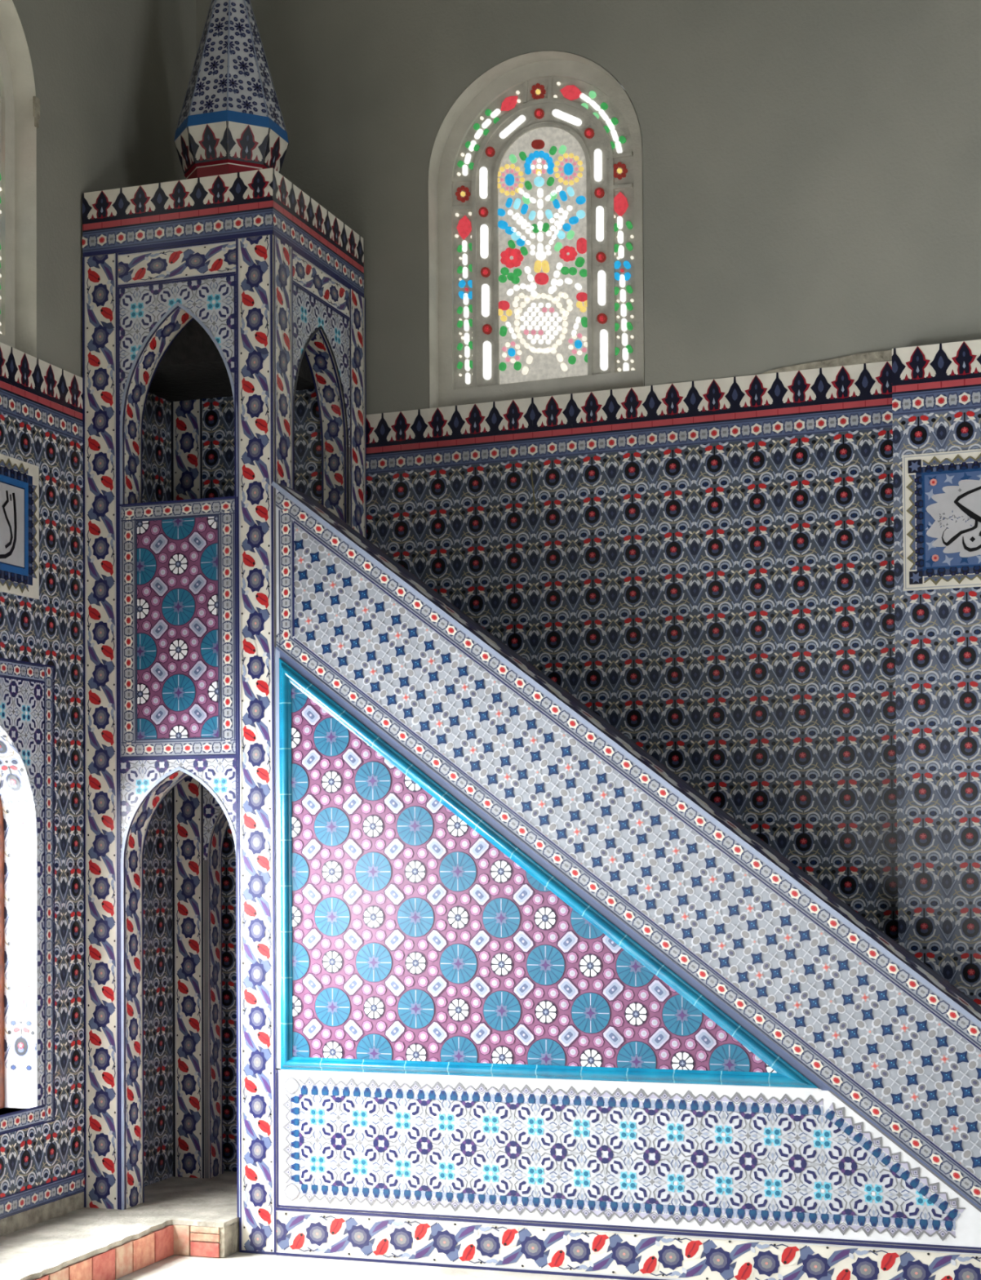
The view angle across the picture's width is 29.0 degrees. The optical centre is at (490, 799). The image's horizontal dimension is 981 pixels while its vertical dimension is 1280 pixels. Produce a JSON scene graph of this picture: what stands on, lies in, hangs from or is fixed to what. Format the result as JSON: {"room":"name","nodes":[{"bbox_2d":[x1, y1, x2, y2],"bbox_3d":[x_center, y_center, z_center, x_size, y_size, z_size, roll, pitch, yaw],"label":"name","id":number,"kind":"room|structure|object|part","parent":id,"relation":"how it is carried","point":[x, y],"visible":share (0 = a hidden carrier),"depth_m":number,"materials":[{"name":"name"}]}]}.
{"room":"mosque","nodes":[
{"label":"mosque","id":0,"kind":"room"},
{"bbox_2d":[0,0,196,1236],"bbox_3d":[-3.778,-1.938,5.423,0.401,8.200,12.500,-1,-1,19],"label":"wall","id":1,"kind":"structure","parent":0,"point":[112,77],"depth_m":9.54,"materials":[{"name":"tile"}]},
{"bbox_2d":[0,725,36,1115],"bbox_3d":[-2.534,0.535,8.766,0.254,1.930,1.200,-1,-1,19],"label":"window","id":2,"kind":"structure","parent":1,"relation":"in","point":[18,827],"depth_m":9.31,"materials":[{"name":"white glass"}]},
{"bbox_3d":[-2.621,0.536,8.796,0.070,1.930,1.200,-1,-1,19],"label":"frame","id":3,"kind":"part","parent":2,"relation":"part of","materials":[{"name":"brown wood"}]},
{"bbox_3d":[-2.494,1.500,8.733,0.184,0.001,1.200,-1,-1,19],"label":"sill","id":4,"kind":"part","parent":2,"relation":"part of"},
{"bbox_2d":[0,0,36,357],"bbox_3d":[-2.534,-3.105,8.841,0.184,1.871,1.232,-1,-1,19],"label":"window","id":5,"kind":"structure","parent":1,"relation":"in","point":[18,131],"depth_m":9.39,"materials":[{"name":"glass"}]},
{"bbox_3d":[-2.579,-3.101,8.858,0.008,1.652,1.040,-1,-1,19],"label":"coloured glass","id":6,"kind":"part","parent":5,"relation":"part of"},
{"bbox_2d":[0,453,39,599],"bbox_3d":[-2.418,-1.324,8.762,0.022,0.655,1.200,-1,-1,19],"label":"calligraphy panel","id":7,"kind":"object","parent":1,"relation":"attached to","point":[19,479],"visible":1,"depth_m":9.15,"materials":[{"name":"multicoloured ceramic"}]},
{"bbox_3d":[-2.544,2.006,8.303,0.014,0.084,2.900,-1,-1,19],"label":"mortar skirting","id":8,"kind":"part","parent":1,"relation":"part of","materials":[{"name":"beige concrete"}]},
{"bbox_2d":[115,1251,621,1279],"bbox_3d":[0.574,2.196,3.697,9.700,0.198,12.800,-1,-1,19],"label":"floor","id":9,"kind":"structure","parent":0,"point":[238,1265],"depth_m":8.95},
{"bbox_2d":[0,1171,239,1279],"bbox_3d":[-2.451,2.109,7.229,0.877,0.171,7.208,-1,-1,19],"label":"raised platform","id":10,"kind":"object","parent":9,"relation":"on","point":[177,1215],"visible":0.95,"depth_m":9.21,"materials":[{"name":"stone"}]},
{"bbox_2d":[82,0,980,1279],"bbox_3d":[0.725,-1.014,9.396,5.553,7.329,1.219,-1,-1,19],"label":"minbar","id":11,"kind":"object","parent":9,"relation":"on","point":[514,993],"visible":1,"depth_m":9.20,"materials":[{"name":"tile"}]},
{"bbox_3d":[-1.578,-0.861,9.560,0.668,1.301,0.007,-1,-1,19],"label":"medallion panel","id":12,"kind":"part","parent":11,"relation":"part of","materials":[{"name":"tile"}]},
{"bbox_3d":[0.209,0.293,8.916,2.637,2.025,0.028,-1,-1,19],"label":"turquoise moulding","id":13,"kind":"part","parent":11,"relation":"part of","materials":[{"name":"tile"}]},
{"bbox_3d":[0.636,1.639,8.755,3.565,0.669,0.006,-1,-1,19],"label":"toothed border panel","id":14,"kind":"part","parent":11,"relation":"part of","materials":[{"name":"tile"}]},
{"bbox_2d":[195,0,980,1172],"bbox_3d":[2.749,-1.893,9.317,10.500,8.200,0.568,-1,-1,23],"label":"wall","id":15,"kind":"structure","parent":0,"point":[706,556],"depth_m":9.75,"materials":[{"name":"tile"}]},
{"bbox_2d":[428,50,644,408],"bbox_3d":[0.264,-3.090,10.288,1.232,1.871,0.184,-1,-1,23],"label":"window","id":16,"kind":"structure","parent":15,"relation":"in","point":[536,237],"depth_m":10.34,"materials":[{"name":"glass"}]},
{"bbox_2d":[902,448,980,591],"bbox_3d":[2.632,-1.365,9.043,1.322,0.665,0.024,-1,-1,23],"label":"calligraphy panel","id":17,"kind":"object","parent":15,"relation":"attached to","point":[942,491],"visible":1,"depth_m":9.22,"materials":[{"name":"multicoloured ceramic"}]}
]}

